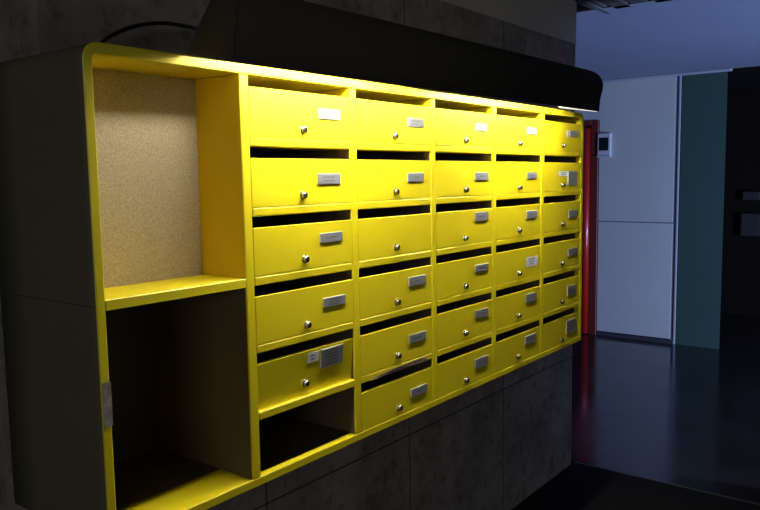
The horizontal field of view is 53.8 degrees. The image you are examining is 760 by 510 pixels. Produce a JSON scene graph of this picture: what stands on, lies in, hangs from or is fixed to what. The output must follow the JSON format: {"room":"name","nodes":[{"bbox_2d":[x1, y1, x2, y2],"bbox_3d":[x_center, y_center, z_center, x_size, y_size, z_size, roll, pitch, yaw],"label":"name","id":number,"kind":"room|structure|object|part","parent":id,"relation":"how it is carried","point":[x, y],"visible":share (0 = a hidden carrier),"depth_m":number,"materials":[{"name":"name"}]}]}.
{"room":"apartment building lobby","nodes":[
{"label":"apartment building lobby","id":0,"kind":"room"},
{"bbox_2d":[0,0,574,509],"bbox_3d":[-0.984,-0.070,3.623,2.840,2.500,2.812,4,7,37],"label":"wall","id":1,"kind":"structure","parent":0,"point":[493,444],"depth_m":2.77,"materials":[{"name":"concrete"}]},
{"bbox_2d":[0,42,583,509],"bbox_3d":[0.023,-0.018,2.296,0.365,0.927,2.182,4,7,37],"label":"mailboxes","id":2,"kind":"object","parent":1,"relation":"attached to","point":[220,279],"visible":1,"depth_m":1.72,"materials":[{"name":"yellow paint"}]},
{"bbox_3d":[-0.513,-0.157,1.548,0.012,0.434,0.336,4,7,37],"label":"chipboard panel","id":3,"kind":"part","parent":2,"relation":"part of","materials":[{"name":"beige wood"}]},
{"bbox_2d":[100,21,196,42],"bbox_3d":[-0.406,-0.482,1.712,0.513,0.128,0.189,-2,6,-6],"label":"power cable","id":4,"kind":"object","parent":2,"relation":"on","point":[151,23],"visible":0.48,"depth_m":1.72,"materials":[{"name":"black rubber"}]},
{"bbox_2d":[104,274,245,310],"bbox_3d":[-0.525,0.068,1.584,0.338,0.020,0.336,4,7,37],"label":"shelf","id":5,"kind":"object","parent":2,"relation":"attached to","point":[122,293],"depth_m":1.52,"materials":[{"name":"yellow paint"}]},
{"bbox_3d":[-0.116,-0.025,2.400,0.015,0.883,2.136,4,7,37],"label":"panel","id":6,"kind":"part","parent":2,"relation":"part of","materials":[{"name":"yellow metal"}]},
{"bbox_3d":[-0.182,-0.322,1.731,0.011,0.106,0.332,4,7,37],"label":"mailbox door","id":7,"kind":"part","parent":2,"relation":"part of","materials":[{"name":"yellow paint"}]},
{"bbox_3d":[-0.179,-0.171,1.747,0.011,0.106,0.332,4,7,37],"label":"mailbox door","id":8,"kind":"part","parent":2,"relation":"part of","materials":[{"name":"yellow paint"}]},
{"bbox_3d":[-0.177,-0.020,1.762,0.011,0.106,0.332,4,7,37],"label":"mailbox door","id":9,"kind":"part","parent":2,"relation":"part of","materials":[{"name":"yellow paint"}]},
{"bbox_3d":[-0.175,0.130,1.778,0.011,0.106,0.332,4,7,37],"label":"mailbox door","id":10,"kind":"part","parent":2,"relation":"part of","materials":[{"name":"yellow paint"}]},
{"bbox_3d":[-0.178,0.280,1.798,0.011,0.106,0.332,10,11,37],"label":"mailbox door","id":11,"kind":"part","parent":2,"relation":"part of","materials":[{"name":"yellow paint"}]},
{"bbox_3d":[-0.123,-0.184,1.808,0.003,0.026,0.082,4,7,37],"label":"name plate","id":12,"kind":"part","parent":2,"relation":"part of","materials":[{"name":"grey metal"}]},
{"bbox_3d":[-0.121,-0.338,1.797,0.003,0.025,0.079,4,7,37],"label":"name plate","id":13,"kind":"part","parent":2,"relation":"part of","materials":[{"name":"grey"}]},
{"bbox_3d":[-0.118,-0.044,1.825,0.003,0.024,0.081,4,7,37],"label":"name plate","id":14,"kind":"part","parent":2,"relation":"part of","materials":[{"name":"grey metal"}]},
{"bbox_3d":[-0.119,0.251,1.857,0.003,0.048,0.083,10,11,37],"label":"name plate","id":15,"kind":"part","parent":2,"relation":"part of","materials":[{"name":"silver metal"}]},
{"bbox_3d":[-0.112,0.114,1.846,0.003,0.024,0.083,4,7,37],"label":"name plate","id":16,"kind":"part","parent":2,"relation":"part of","materials":[{"name":"grey metal"}]},
{"bbox_3d":[0.038,-0.354,2.014,0.011,0.106,0.332,4,7,37],"label":"mailbox door","id":17,"kind":"part","parent":2,"relation":"part of","materials":[{"name":"yellow paint"}]},
{"bbox_3d":[0.040,-0.204,2.030,0.011,0.106,0.332,4,7,37],"label":"mailbox door","id":18,"kind":"part","parent":2,"relation":"part of","materials":[{"name":"yellow paint"}]},
{"bbox_2d":[186,0,602,111],"bbox_3d":[0.221,-0.520,2.098,0.152,0.161,1.766,4,8,37],"label":"light fixture","id":19,"kind":"object","parent":2,"relation":"attached to","point":[297,35],"visible":1,"depth_m":1.69,"materials":[{"name":"black metal"}]},
{"bbox_3d":[-0.318,-0.435,1.405,0.152,0.155,0.003,4,8,37],"label":"plate","id":20,"kind":"part","parent":19,"relation":"part of","materials":[{"name":"black metal"}]},
{"bbox_2d":[559,106,596,111],"bbox_3d":[0.699,-0.513,2.634,0.008,0.010,0.325,4,8,37],"label":"diffuser","id":21,"kind":"object","parent":19,"relation":"attached to","point":[586,108],"depth_m":2.65,"materials":[{"name":"white plastic"}]},
{"bbox_3d":[0.043,-0.053,2.046,0.011,0.106,0.332,4,7,37],"label":"mailbox door","id":22,"kind":"part","parent":2,"relation":"part of","materials":[{"name":"yellow paint"}]},
{"bbox_3d":[0.045,0.098,2.061,0.011,0.106,0.332,4,7,37],"label":"mailbox door","id":23,"kind":"part","parent":2,"relation":"part of","materials":[{"name":"yellow paint"}]},
{"bbox_3d":[0.047,0.248,2.077,0.011,0.106,0.332,4,7,37],"label":"mailbox door","id":24,"kind":"part","parent":2,"relation":"part of","materials":[{"name":"yellow paint"}]},
{"bbox_3d":[0.050,0.399,2.092,0.011,0.106,0.332,4,7,37],"label":"mailbox door","id":25,"kind":"part","parent":2,"relation":"part of","materials":[{"name":"yellow paint"}]},
{"bbox_2d":[249,137,580,157],"bbox_3d":[0.130,-0.332,2.404,0.338,0.020,1.774,4,7,37],"label":"shelf","id":26,"kind":"object","parent":2,"relation":"attached to","point":[259,147],"depth_m":2.07,"materials":[{"name":"yellow metal"}]},
{"bbox_3d":[0.101,-0.218,2.096,0.003,0.025,0.081,4,7,37],"label":"name plate","id":27,"kind":"part","parent":2,"relation":"part of","materials":[{"name":"grey metal"}]},
{"bbox_3d":[0.099,-0.368,2.081,0.003,0.024,0.080,4,7,37],"label":"name plate","id":28,"kind":"part","parent":2,"relation":"part of","materials":[{"name":"grey"}]},
{"bbox_2d":[252,190,579,216],"bbox_3d":[0.132,-0.181,2.419,0.338,0.020,1.774,4,7,37],"label":"shelf","id":29,"kind":"object","parent":2,"relation":"attached to","point":[345,206],"depth_m":2.05,"materials":[{"name":"yellow metal"}]},
{"bbox_2d":[254,227,579,285],"bbox_3d":[0.135,-0.031,2.435,0.338,0.020,1.774,4,7,37],"label":"shelf","id":30,"kind":"object","parent":2,"relation":"attached to","point":[350,265],"depth_m":2.07,"materials":[{"name":"yellow metal"}]},
{"bbox_3d":[0.106,0.072,2.127,0.003,0.027,0.082,4,7,37],"label":"name plate","id":31,"kind":"part","parent":2,"relation":"part of","materials":[{"name":"grey metal"}]},
{"bbox_2d":[256,264,578,353],"bbox_3d":[0.137,0.120,2.450,0.338,0.020,1.774,4,7,37],"label":"shelf","id":32,"kind":"object","parent":2,"relation":"attached to","point":[351,325],"depth_m":2.08,"materials":[{"name":"yellow metal"}]},
{"bbox_3d":[0.108,0.235,2.142,0.003,0.025,0.083,4,7,37],"label":"name plate","id":33,"kind":"part","parent":2,"relation":"part of","materials":[{"name":"grey metal"}]},
{"bbox_2d":[259,301,578,419],"bbox_3d":[0.140,0.271,2.466,0.338,0.020,1.774,4,7,37],"label":"shelf","id":34,"kind":"object","parent":2,"relation":"attached to","point":[351,382],"depth_m":2.08,"materials":[{"name":"yellow metal"}]},
{"bbox_3d":[0.113,0.391,2.163,0.003,0.025,0.082,4,7,37],"label":"name plate","id":35,"kind":"part","parent":2,"relation":"part of","materials":[{"name":"grey metal"}]},
{"bbox_3d":[0.260,-0.237,2.313,0.011,0.106,0.332,4,7,37],"label":"mailbox door","id":36,"kind":"part","parent":2,"relation":"part of","materials":[{"name":"yellow paint"}]},
{"bbox_3d":[0.258,-0.387,2.297,0.011,0.106,0.332,4,7,37],"label":"mailbox door","id":37,"kind":"part","parent":2,"relation":"part of","materials":[{"name":"yellow paint"}]},
{"bbox_3d":[0.265,0.065,2.344,0.011,0.106,0.332,4,7,37],"label":"mailbox door","id":38,"kind":"part","parent":2,"relation":"part of","materials":[{"name":"yellow paint"}]},
{"bbox_3d":[0.262,-0.086,2.329,0.011,0.106,0.332,4,7,37],"label":"mailbox door","id":39,"kind":"part","parent":2,"relation":"part of","materials":[{"name":"yellow paint"}]},
{"bbox_3d":[0.270,0.366,2.376,0.011,0.106,0.332,4,7,37],"label":"mailbox door","id":40,"kind":"part","parent":2,"relation":"part of","materials":[{"name":"yellow paint"}]},
{"bbox_3d":[0.267,0.215,2.360,0.011,0.106,0.332,4,7,37],"label":"mailbox door","id":41,"kind":"part","parent":2,"relation":"part of","materials":[{"name":"yellow paint"}]},
{"bbox_3d":[0.320,-0.403,2.366,0.003,0.024,0.075,4,7,37],"label":"name plate","id":42,"kind":"part","parent":2,"relation":"part of","materials":[{"name":"grey"}]},
{"bbox_3d":[0.332,0.349,2.444,0.003,0.032,0.084,4,7,37],"label":"name plate","id":43,"kind":"part","parent":2,"relation":"part of","materials":[{"name":"grey metal"}]},
{"bbox_3d":[0.331,0.188,2.429,0.003,0.026,0.083,4,7,37],"label":"name plate","id":44,"kind":"part","parent":2,"relation":"part of","materials":[{"name":"grey metal"}]},
{"bbox_3d":[0.329,0.041,2.414,0.003,0.024,0.082,4,7,37],"label":"name plate","id":45,"kind":"part","parent":2,"relation":"part of","materials":[{"name":"grey metal"}]},
{"bbox_3d":[0.326,-0.124,2.397,0.003,0.028,0.082,4,7,37],"label":"name plate","id":46,"kind":"part","parent":2,"relation":"part of","materials":[{"name":"grey"}]},
{"bbox_3d":[0.325,-0.251,2.384,0.003,0.026,0.083,4,7,37],"label":"name plate","id":47,"kind":"part","parent":2,"relation":"part of","materials":[{"name":"grey metal"}]},
{"bbox_3d":[0.489,0.333,2.659,0.011,0.106,0.332,4,7,37],"label":"mailbox door","id":48,"kind":"part","parent":2,"relation":"part of","materials":[{"name":"yellow paint"}]},
{"bbox_3d":[0.487,0.183,2.643,0.011,0.106,0.332,4,7,37],"label":"mailbox door","id":49,"kind":"part","parent":2,"relation":"part of","materials":[{"name":"yellow paint"}]},
{"bbox_3d":[0.484,0.032,2.628,0.011,0.106,0.332,4,7,37],"label":"mailbox door","id":50,"kind":"part","parent":2,"relation":"part of","materials":[{"name":"yellow paint"}]},
{"bbox_3d":[0.482,-0.119,2.612,0.011,0.106,0.332,4,7,37],"label":"mailbox door","id":51,"kind":"part","parent":2,"relation":"part of","materials":[{"name":"yellow paint"}]},
{"bbox_3d":[0.480,-0.269,2.596,0.011,0.106,0.332,4,7,37],"label":"mailbox door","id":52,"kind":"part","parent":2,"relation":"part of","materials":[{"name":"yellow paint"}]},
{"bbox_3d":[0.477,-0.420,2.581,0.011,0.106,0.332,4,7,37],"label":"mailbox door","id":53,"kind":"part","parent":2,"relation":"part of","materials":[{"name":"yellow paint"}]},
{"bbox_3d":[0.548,0.304,2.721,0.003,0.030,0.087,4,7,37],"label":"name plate","id":54,"kind":"part","parent":2,"relation":"part of","materials":[{"name":"grey metal"}]},
{"bbox_3d":[0.547,0.154,2.707,0.003,0.031,0.085,4,7,37],"label":"name plate","id":55,"kind":"part","parent":2,"relation":"part of","materials":[{"name":"grey metal"}]},
{"bbox_3d":[0.543,-0.145,2.678,0.003,0.028,0.081,4,7,37],"label":"name plate","id":56,"kind":"part","parent":2,"relation":"part of","materials":[{"name":"grey"}]},
{"bbox_3d":[0.541,-0.283,2.664,0.003,0.024,0.076,4,7,37],"label":"name plate","id":57,"kind":"part","parent":2,"relation":"part of","materials":[{"name":"grey metal"}]},
{"bbox_3d":[0.536,-0.438,2.645,0.003,0.025,0.074,4,7,37],"label":"name plate","id":58,"kind":"part","parent":2,"relation":"part of","materials":[{"name":"grey"}]},
{"bbox_3d":[0.709,0.300,2.942,0.011,0.106,0.332,4,7,37],"label":"mailbox door","id":59,"kind":"part","parent":2,"relation":"part of","materials":[{"name":"yellow paint"}]},
{"bbox_3d":[0.707,0.150,2.926,0.011,0.106,0.332,4,7,37],"label":"mailbox door","id":60,"kind":"part","parent":2,"relation":"part of","materials":[{"name":"yellow paint"}]},
{"bbox_3d":[0.704,-0.001,2.911,0.011,0.106,0.332,4,7,37],"label":"mailbox door","id":61,"kind":"part","parent":2,"relation":"part of","materials":[{"name":"yellow paint"}]},
{"bbox_3d":[0.702,-0.151,2.895,0.011,0.106,0.332,4,7,37],"label":"mailbox door","id":62,"kind":"part","parent":2,"relation":"part of","materials":[{"name":"yellow paint"}]},
{"bbox_3d":[0.699,-0.302,2.880,0.011,0.106,0.332,4,7,37],"label":"mailbox door","id":63,"kind":"part","parent":2,"relation":"part of","materials":[{"name":"yellow paint"}]},
{"bbox_3d":[0.697,-0.453,2.864,0.011,0.106,0.332,4,7,37],"label":"mailbox door","id":64,"kind":"part","parent":2,"relation":"part of","materials":[{"name":"yellow paint"}]},
{"bbox_3d":[0.769,0.283,3.008,0.003,0.051,0.096,4,7,37],"label":"name plate","id":65,"kind":"part","parent":2,"relation":"part of","materials":[{"name":"grey metal"}]},
{"bbox_3d":[0.767,0.138,2.992,0.003,0.036,0.084,4,7,37],"label":"name plate","id":66,"kind":"part","parent":2,"relation":"part of","materials":[{"name":"grey metal"}]},
{"bbox_3d":[0.767,-0.013,2.981,0.003,0.029,0.088,4,7,37],"label":"name plate","id":67,"kind":"part","parent":2,"relation":"part of","materials":[{"name":"grey metal"}]},
{"bbox_3d":[0.764,-0.163,2.964,0.003,0.032,0.082,4,7,37],"label":"name plate","id":68,"kind":"part","parent":2,"relation":"part of","materials":[{"name":"grey"}]},
{"bbox_3d":[0.758,-0.302,2.945,0.003,0.056,0.083,4,7,37],"label":"name plate","id":69,"kind":"part","parent":2,"relation":"part of","materials":[{"name":"grey metal"}]},
{"bbox_3d":[0.760,-0.474,2.933,0.003,0.025,0.081,4,7,37],"label":"name plate","id":70,"kind":"part","parent":2,"relation":"part of","materials":[{"name":"grey metal"}]},
{"bbox_2d":[439,0,576,43],"bbox_3d":[0.127,-1.037,2.651,0.004,0.211,2.809,4,7,37],"label":"trim","id":71,"kind":"structure","parent":1,"relation":"attached to","point":[553,18],"depth_m":3.40,"materials":[{"name":"grey concrete"}]},
{"bbox_2d":[575,0,611,13],"bbox_3d":[0.034,-1.137,2.483,0.032,0.034,3.930,4,7,37],"label":"trim","id":72,"kind":"structure","parent":1,"relation":"attached to","point":[591,5],"depth_m":3.85,"materials":[{"name":"grey metal"}]},
{"bbox_2d":[575,461,759,504],"bbox_3d":[3.168,1.272,2.400,5.359,0.051,0.015,4,7,37],"label":"trim","id":73,"kind":"structure","parent":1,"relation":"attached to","point":[575,461],"depth_m":3.71,"materials":[{"name":"grey metal"}]},
{"bbox_2d":[511,313,759,509],"bbox_3d":[2.292,1.189,3.587,8.200,0.100,12.000,4,7,37],"label":"floor","id":74,"kind":"structure","parent":0,"point":[683,415],"depth_m":4.58,"materials":[{"name":"grey tile"}]},
{"bbox_2d":[575,72,727,348],"bbox_3d":[1.871,-0.448,7.327,2.815,2.400,0.150,4,7,37],"label":"wall","id":75,"kind":"structure","parent":0,"point":[636,184],"depth_m":6.73,"materials":[{"name":"grey paint"}]},
{"bbox_2d":[581,120,599,334],"bbox_3d":[1.727,-0.275,7.422,0.930,2.040,0.208,4,7,37],"label":"door","id":76,"kind":"structure","parent":75,"relation":"in","point":[590,221],"depth_m":7.11,"materials":[{"name":"red metal"}]},
{"bbox_2d":[596,133,611,156],"bbox_3d":[2.089,-1.023,6.968,0.132,0.219,0.045,4,7,37],"label":"intercom","id":77,"kind":"object","parent":75,"relation":"attached to","point":[604,139],"visible":1,"depth_m":6.95,"materials":[{"name":"grey plastic"}]},
{"bbox_2d":[596,331,672,343],"bbox_3d":[2.396,0.766,7.021,0.718,0.032,0.112,4,7,37],"label":"baseboard","id":78,"kind":"structure","parent":75,"relation":"attached to","point":[602,333],"depth_m":6.97,"materials":[{"name":"grey"}]},
{"bbox_2d":[602,68,731,82],"bbox_3d":[2.489,-1.578,6.599,1.143,0.022,0.035,4,7,37],"label":"trim","id":79,"kind":"structure","parent":75,"relation":"attached to","point":[727,69],"depth_m":6.55,"materials":[{"name":"grey metal"}]},
{"bbox_2d":[575,0,759,93],"bbox_3d":[2.253,-1.282,3.332,8.200,0.130,12.000,4,7,37],"label":"ceiling","id":80,"kind":"structure","parent":0,"point":[650,37],"depth_m":4.84,"materials":[{"name":"paint"}]},
{"bbox_2d":[664,94,727,339],"bbox_3d":[3.152,-0.477,7.412,0.060,2.400,1.826,4,7,37],"label":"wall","id":81,"kind":"structure","parent":0,"point":[727,94],"depth_m":8.10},
{"bbox_2d":[670,76,679,339],"bbox_3d":[2.652,-0.395,6.697,0.025,2.400,0.098,4,7,37],"label":"trim","id":82,"kind":"structure","parent":81,"relation":"attached to","point":[677,77],"depth_m":6.66,"materials":[{"name":"grey metal"}]},
{"bbox_2d":[673,76,682,343],"bbox_3d":[2.667,-0.393,6.679,0.016,2.400,0.108,4,7,37],"label":"trim","id":83,"kind":"structure","parent":81,"relation":"attached to","point":[681,77],"depth_m":6.64,"materials":[{"name":"grey"}]},
{"bbox_2d":[721,91,759,315],"bbox_3d":[6.021,-0.419,6.418,5.900,2.400,0.100,4,7,37],"label":"wall","id":84,"kind":"structure","parent":0,"point":[741,254],"depth_m":8.01,"materials":[{"name":"black"}]},
{"bbox_2d":[740,213,759,235],"bbox_3d":[3.933,-0.322,7.931,0.200,0.240,0.085,4,7,37],"label":"meter box","id":85,"kind":"object","parent":84,"relation":"attached to","point":[749,222],"visible":1,"depth_m":7.90,"materials":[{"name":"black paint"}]},
{"bbox_2d":[742,191,759,199],"bbox_3d":[3.924,-0.625,7.902,0.170,0.090,0.085,4,7,37],"label":"meter box","id":86,"kind":"object","parent":84,"relation":"attached to","point":[746,195],"visible":1,"depth_m":7.87,"materials":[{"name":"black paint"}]}
]}

